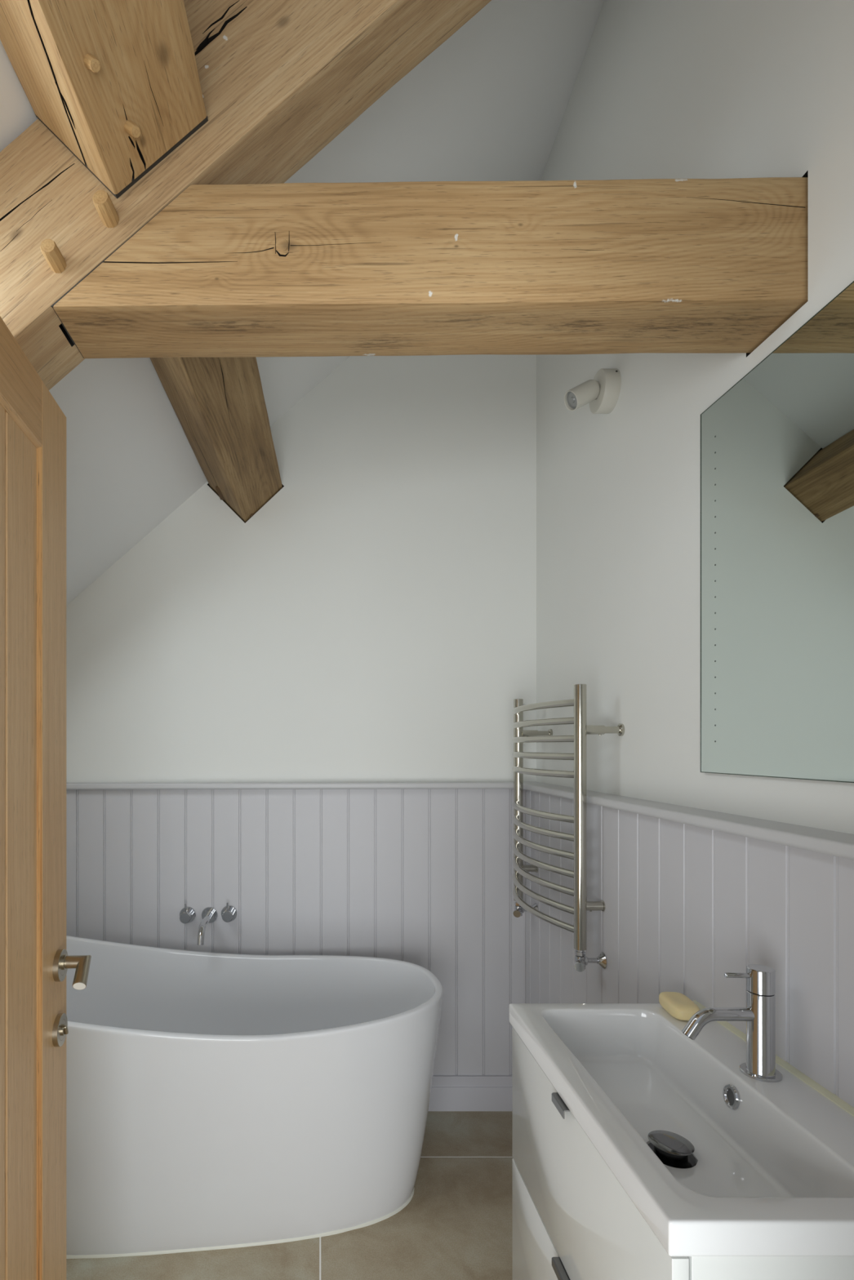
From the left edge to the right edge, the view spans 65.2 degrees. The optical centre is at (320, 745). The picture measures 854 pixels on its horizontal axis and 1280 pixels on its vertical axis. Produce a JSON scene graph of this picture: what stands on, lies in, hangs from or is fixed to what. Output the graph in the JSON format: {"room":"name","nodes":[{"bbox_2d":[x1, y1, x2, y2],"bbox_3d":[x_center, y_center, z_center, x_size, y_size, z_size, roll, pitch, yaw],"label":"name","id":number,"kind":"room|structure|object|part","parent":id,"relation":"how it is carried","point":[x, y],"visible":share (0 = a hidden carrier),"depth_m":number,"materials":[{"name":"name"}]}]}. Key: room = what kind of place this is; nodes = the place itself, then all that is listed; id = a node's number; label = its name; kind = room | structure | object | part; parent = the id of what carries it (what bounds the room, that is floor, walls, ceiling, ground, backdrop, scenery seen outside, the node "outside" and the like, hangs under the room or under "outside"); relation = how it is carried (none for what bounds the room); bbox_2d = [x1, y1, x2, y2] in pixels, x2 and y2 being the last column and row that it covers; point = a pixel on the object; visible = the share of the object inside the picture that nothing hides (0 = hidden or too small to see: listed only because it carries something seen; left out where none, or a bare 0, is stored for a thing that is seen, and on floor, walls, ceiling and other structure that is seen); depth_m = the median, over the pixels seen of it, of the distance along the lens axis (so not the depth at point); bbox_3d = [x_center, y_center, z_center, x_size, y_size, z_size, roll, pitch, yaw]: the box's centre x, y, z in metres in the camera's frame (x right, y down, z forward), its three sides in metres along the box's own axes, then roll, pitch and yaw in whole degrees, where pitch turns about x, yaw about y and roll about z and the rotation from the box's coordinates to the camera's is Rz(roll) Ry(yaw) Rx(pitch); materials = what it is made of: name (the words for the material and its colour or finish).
{"room":"bathroom","nodes":[
{"label":"bathroom","id":0,"kind":"room"},
{"bbox_2d":[66,1111,513,1279],"bbox_3d":[-0.271,1.365,0.275,2.358,0.050,4.550,0,0,0],"label":"floor","id":1,"kind":"structure","parent":0,"point":[456,1224],"depth_m":1.77,"materials":[{"name":"tile"}]},
{"bbox_2d":[66,935,443,1258],"bbox_3d":[-0.404,0.954,1.979,1.560,0.772,0.684,0,0,-7],"label":"bath","id":2,"kind":"object","parent":1,"relation":"on","point":[215,1100],"visible":0.8,"depth_m":1.73,"materials":[{"name":"white ceramic"}]},
{"bbox_2d":[512,1027,853,1279],"bbox_3d":[0.565,0.950,1.020,0.380,0.780,0.599,0,0,0],"label":"vanity cabinet","id":3,"kind":"object","parent":1,"relation":"on","point":[573,1219],"visible":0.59,"depth_m":0.99,"materials":[{"name":"white paint"}]},
{"bbox_3d":[0.396,0.958,1.020,0.019,0.255,0.599,0,0,0],"label":"drawer","id":4,"kind":"part","parent":3,"relation":"part of","materials":[{"name":"white paint"}]},
{"bbox_3d":[0.385,0.835,1.036,0.020,0.014,0.052,0,0,0],"label":"drawer handle","id":5,"kind":"part","parent":3,"relation":"part of","materials":[{"name":"silver metal"}]},
{"bbox_3d":[0.385,0.569,1.036,0.020,0.014,0.052,0,0,0],"label":"drawer handle","id":6,"kind":"part","parent":3,"relation":"part of","materials":[{"name":"silver metal"}]},
{"bbox_3d":[0.396,0.695,1.020,0.019,0.262,0.599,0,0,0],"label":"drawer","id":7,"kind":"part","parent":3,"relation":"part of","materials":[{"name":"white paint"}]},
{"bbox_2d":[509,1000,853,1256],"bbox_3d":[0.570,0.575,1.021,0.378,0.122,0.609,0,0,0],"label":"basin","id":8,"kind":"object","parent":3,"relation":"in","point":[716,1159],"visible":0.9,"depth_m":0.97,"materials":[{"name":"white ceramic"}]},
{"bbox_3d":[0.535,0.616,1.000,0.046,0.014,0.046,0,0,0],"label":"plug stem","id":9,"kind":"part","parent":8,"relation":"part of","materials":[{"name":"silver metal"}]},
{"bbox_2d":[658,991,699,1020],"bbox_3d":[0.697,0.505,1.272,0.053,0.030,0.094,0,0,6],"label":"soap bar","id":10,"kind":"object","parent":8,"relation":"on","point":[677,1005],"visible":0.92,"depth_m":1.25,"materials":[{"name":"yellow"}]},
{"bbox_2d":[681,964,782,1082],"bbox_3d":[0.651,0.436,1.040,0.152,0.168,0.057,0,0,0],"label":"mixer tap","id":11,"kind":"object","parent":8,"relation":"on","point":[759,1012],"visible":1,"depth_m":1.03,"materials":[{"name":"silver metal"}]},
{"bbox_3d":[0.632,0.441,1.040,0.114,0.050,0.021,0,0,0],"label":"spout","id":12,"kind":"part","parent":11,"relation":"part of","materials":[{"name":"silver metal"}]},
{"bbox_2d":[66,354,536,782],"bbox_3d":[-0.321,-0.510,2.510,2.258,3.800,0.120,0,0,0],"label":"wall","id":13,"kind":"structure","parent":0,"point":[374,620],"depth_m":2.45,"materials":[{"name":"white paint"}]},
{"bbox_2d":[149,356,282,523],"bbox_3d":[-0.303,-1.004,1.866,0.285,0.330,1.258,0,0,2],"label":"wooden beam","id":14,"kind":"structure","parent":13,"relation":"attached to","point":[219,403],"depth_m":1.89,"materials":[{"name":"brown wood"}]},
{"bbox_2d":[66,782,513,789],"bbox_3d":[-0.271,0.147,2.419,2.158,0.027,0.062,0,0,0],"label":"trim","id":15,"kind":"structure","parent":13,"relation":"attached to","point":[160,785],"depth_m":2.39,"materials":[{"name":"grey paint"}]},
{"bbox_2d":[66,788,525,1075],"bbox_3d":[-0.296,0.749,2.435,2.108,1.183,0.030,0,0,0],"label":"wall paneling","id":16,"kind":"structure","parent":13,"relation":"attached to","point":[423,877],"depth_m":2.42,"materials":[{"name":"grey paint"}]},
{"bbox_2d":[179,902,237,945],"bbox_3d":[-0.412,0.625,2.321,0.212,0.114,0.198,0,0,0],"label":"tap","id":17,"kind":"object","parent":16,"relation":"attached to","point":[228,913],"visible":1,"depth_m":2.37,"materials":[{"name":"silver metal"}]},
{"bbox_3d":[-0.489,0.623,2.393,0.059,0.059,0.054,0,0,0],"label":"tap knob","id":18,"kind":"part","parent":17,"relation":"part of","materials":[{"name":"silver metal"}]},
{"bbox_3d":[-0.408,0.647,2.318,0.024,0.070,0.192,0,0,0],"label":"spout","id":19,"kind":"part","parent":17,"relation":"part of","materials":[{"name":"silver metal"}]},
{"bbox_3d":[-0.408,0.624,2.414,0.059,0.059,0.012,0,0,0],"label":"spout plate","id":20,"kind":"part","parent":17,"relation":"part of","materials":[{"name":"silver metal"}]},
{"bbox_3d":[-0.336,0.618,2.393,0.059,0.059,0.054,0,0,0],"label":"tap knob","id":21,"kind":"part","parent":17,"relation":"part of","materials":[{"name":"silver metal"}]},
{"bbox_2d":[428,1075,512,1111],"bbox_3d":[-0.296,1.278,2.411,2.108,0.124,0.018,0,0,0],"label":"baseboard","id":22,"kind":"structure","parent":13,"relation":"attached to","point":[448,1092],"depth_m":2.40,"materials":[{"name":"grey paint"}]},
{"bbox_2d":[0,0,604,605],"bbox_3d":[-0.321,-1.272,1.365,2.258,2.376,2.170,0,0,0],"label":"ceiling","id":23,"kind":"structure","parent":0,"point":[490,103],"depth_m":1.87,"materials":[{"name":"paint"}]},
{"bbox_2d":[0,0,491,390],"bbox_3d":[-0.364,-0.974,1.147,2.004,1.808,0.196,0,0,0],"label":"rafter","id":24,"kind":"object","parent":23,"relation":"attached to","point":[280,80],"visible":0.76,"depth_m":1.09,"materials":[{"name":"brown wood"}]},
{"bbox_2d":[0,0,208,199],"bbox_3d":[-0.343,-1.061,0.755,0.292,0.300,0.680,0,0,2],"label":"wooden beam","id":25,"kind":"structure","parent":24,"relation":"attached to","point":[117,82],"depth_m":0.96,"materials":[{"name":"brown wood"}]},
{"bbox_2d":[50,177,808,358],"bbox_3d":[0.195,-0.839,1.165,1.290,0.207,0.151,-1,0,0],"label":"beam","id":26,"kind":"structure","parent":24,"relation":"attached to","point":[639,265],"depth_m":1.09,"materials":[{"name":"brown wood"}]},
{"bbox_2d":[536,0,853,834],"bbox_3d":[0.869,-0.510,1.425,0.120,3.800,2.290,0,0,0],"label":"wall","id":27,"kind":"structure","parent":0,"point":[663,89],"depth_m":1.55,"materials":[{"name":"white paint"}]},
{"bbox_2d":[512,684,624,972],"bbox_3d":[0.716,0.216,2.017,0.185,0.760,0.606,0,0,0],"label":"towel radiator","id":28,"kind":"object","parent":27,"relation":"attached to","point":[521,735],"visible":1,"depth_m":1.81,"materials":[{"name":"silver metal"}]},
{"bbox_3d":[0.661,0.494,2.025,0.075,0.020,0.553,0,0,0],"label":"rail","id":29,"kind":"part","parent":28,"relation":"part of","materials":[{"name":"silver metal"}]},
{"bbox_3d":[0.661,0.445,2.025,0.075,0.020,0.553,0,0,0],"label":"rail","id":30,"kind":"part","parent":28,"relation":"part of","materials":[{"name":"silver metal"}]},
{"bbox_3d":[0.661,0.396,2.025,0.075,0.020,0.553,0,0,0],"label":"rail","id":31,"kind":"part","parent":28,"relation":"part of","materials":[{"name":"silver metal"}]},
{"bbox_3d":[0.661,0.347,2.025,0.075,0.020,0.553,0,0,0],"label":"rail","id":32,"kind":"part","parent":28,"relation":"part of","materials":[{"name":"silver metal"}]},
{"bbox_3d":[0.661,0.297,2.025,0.075,0.020,0.553,0,0,0],"label":"rail","id":33,"kind":"part","parent":28,"relation":"part of","materials":[{"name":"silver metal"}]},
{"bbox_3d":[0.661,0.248,2.025,0.075,0.020,0.553,0,0,0],"label":"rail","id":34,"kind":"part","parent":28,"relation":"part of","materials":[{"name":"silver metal"}]},
{"bbox_3d":[0.661,0.199,2.025,0.075,0.020,0.553,0,0,0],"label":"rail","id":35,"kind":"part","parent":28,"relation":"part of","materials":[{"name":"silver metal"}]},
{"bbox_3d":[0.661,0.077,2.025,0.075,0.020,0.553,0,0,0],"label":"rail","id":36,"kind":"part","parent":28,"relation":"part of","materials":[{"name":"silver metal"}]},
{"bbox_3d":[0.661,0.029,2.025,0.075,0.020,0.553,0,0,0],"label":"rail","id":37,"kind":"part","parent":28,"relation":"part of","materials":[{"name":"silver metal"}]},
{"bbox_3d":[0.661,-0.020,2.025,0.075,0.020,0.553,0,0,0],"label":"rail","id":38,"kind":"part","parent":28,"relation":"part of","materials":[{"name":"silver metal"}]},
{"bbox_3d":[0.661,-0.068,2.025,0.075,0.020,0.553,0,0,0],"label":"rail","id":39,"kind":"part","parent":28,"relation":"part of","materials":[{"name":"silver metal"}]},
{"bbox_3d":[0.661,-0.117,2.025,0.075,0.020,0.553,0,0,0],"label":"rail","id":40,"kind":"part","parent":28,"relation":"part of","materials":[{"name":"silver metal"}]},
{"bbox_2d":[564,368,621,413],"bbox_3d":[0.742,-0.982,1.815,0.132,0.110,0.110,0,0,0],"label":"wall spotlight","id":41,"kind":"object","parent":27,"relation":"attached to","point":[602,393],"visible":1,"depth_m":1.79,"materials":[{"name":"white metal"}]},
{"bbox_2d":[523,782,853,860],"bbox_3d":[0.767,0.145,1.415,0.083,0.023,2.070,0,0,0],"label":"trim","id":42,"kind":"structure","parent":27,"relation":"attached to","point":[839,844],"depth_m":1.19,"materials":[{"name":"grey paint"}]},
{"bbox_2d":[525,790,853,1107],"bbox_3d":[0.783,0.749,1.399,0.050,1.183,2.037,0,0,0],"label":"wall paneling","id":43,"kind":"structure","parent":27,"relation":"attached to","point":[687,906],"depth_m":1.30,"materials":[{"name":"grey paint"}]},
{"bbox_2d":[700,280,853,782],"bbox_3d":[0.803,-0.320,1.000,0.010,0.752,0.751,0,0,0],"label":"wall mirror","id":44,"kind":"object","parent":27,"relation":"attached to","point":[777,446],"visible":1,"depth_m":1.13,"materials":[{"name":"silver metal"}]},
{"bbox_3d":[0.000,0.130,0.329,0.860,2.420,0.118,0,0,0],"label":"trim","id":45,"kind":"structure","parent":0,"visible":0},
{"bbox_2d":[0,315,91,1279],"bbox_3d":[-0.414,0.378,0.781,0.096,1.909,0.740,0,0,-3],"label":"door","id":46,"kind":"structure","parent":45,"relation":"attached to","point":[35,962],"depth_m":1.01,"materials":[{"name":"brown wood"}]},
{"bbox_3d":[-0.442,-0.524,0.779,0.040,0.105,0.504,0,0,-3],"label":"rail","id":47,"kind":"part","parent":46,"relation":"part of","materials":[{"name":"brown wood"}]},
{"bbox_3d":[-0.429,-0.469,0.780,0.012,0.006,0.504,0,0,-3],"label":"moulding","id":48,"kind":"part","parent":46,"relation":"part of","materials":[{"name":"brown wood"}]},
{"bbox_3d":[-0.444,0.330,1.029,0.012,1.604,0.006,0,0,-4],"label":"moulding","id":49,"kind":"part","parent":46,"relation":"part of","materials":[{"name":"brown wood"}]},
{"bbox_3d":[-0.438,0.370,1.104,0.009,0.052,0.052,0,0,-3],"label":"handle","id":50,"kind":"part","parent":46,"relation":"part of","materials":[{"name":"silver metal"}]},
{"bbox_3d":[-0.409,0.379,1.094,0.048,0.047,0.053,0,0,-3],"label":"lever","id":51,"kind":"part","parent":46,"relation":"part of","materials":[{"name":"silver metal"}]}
]}

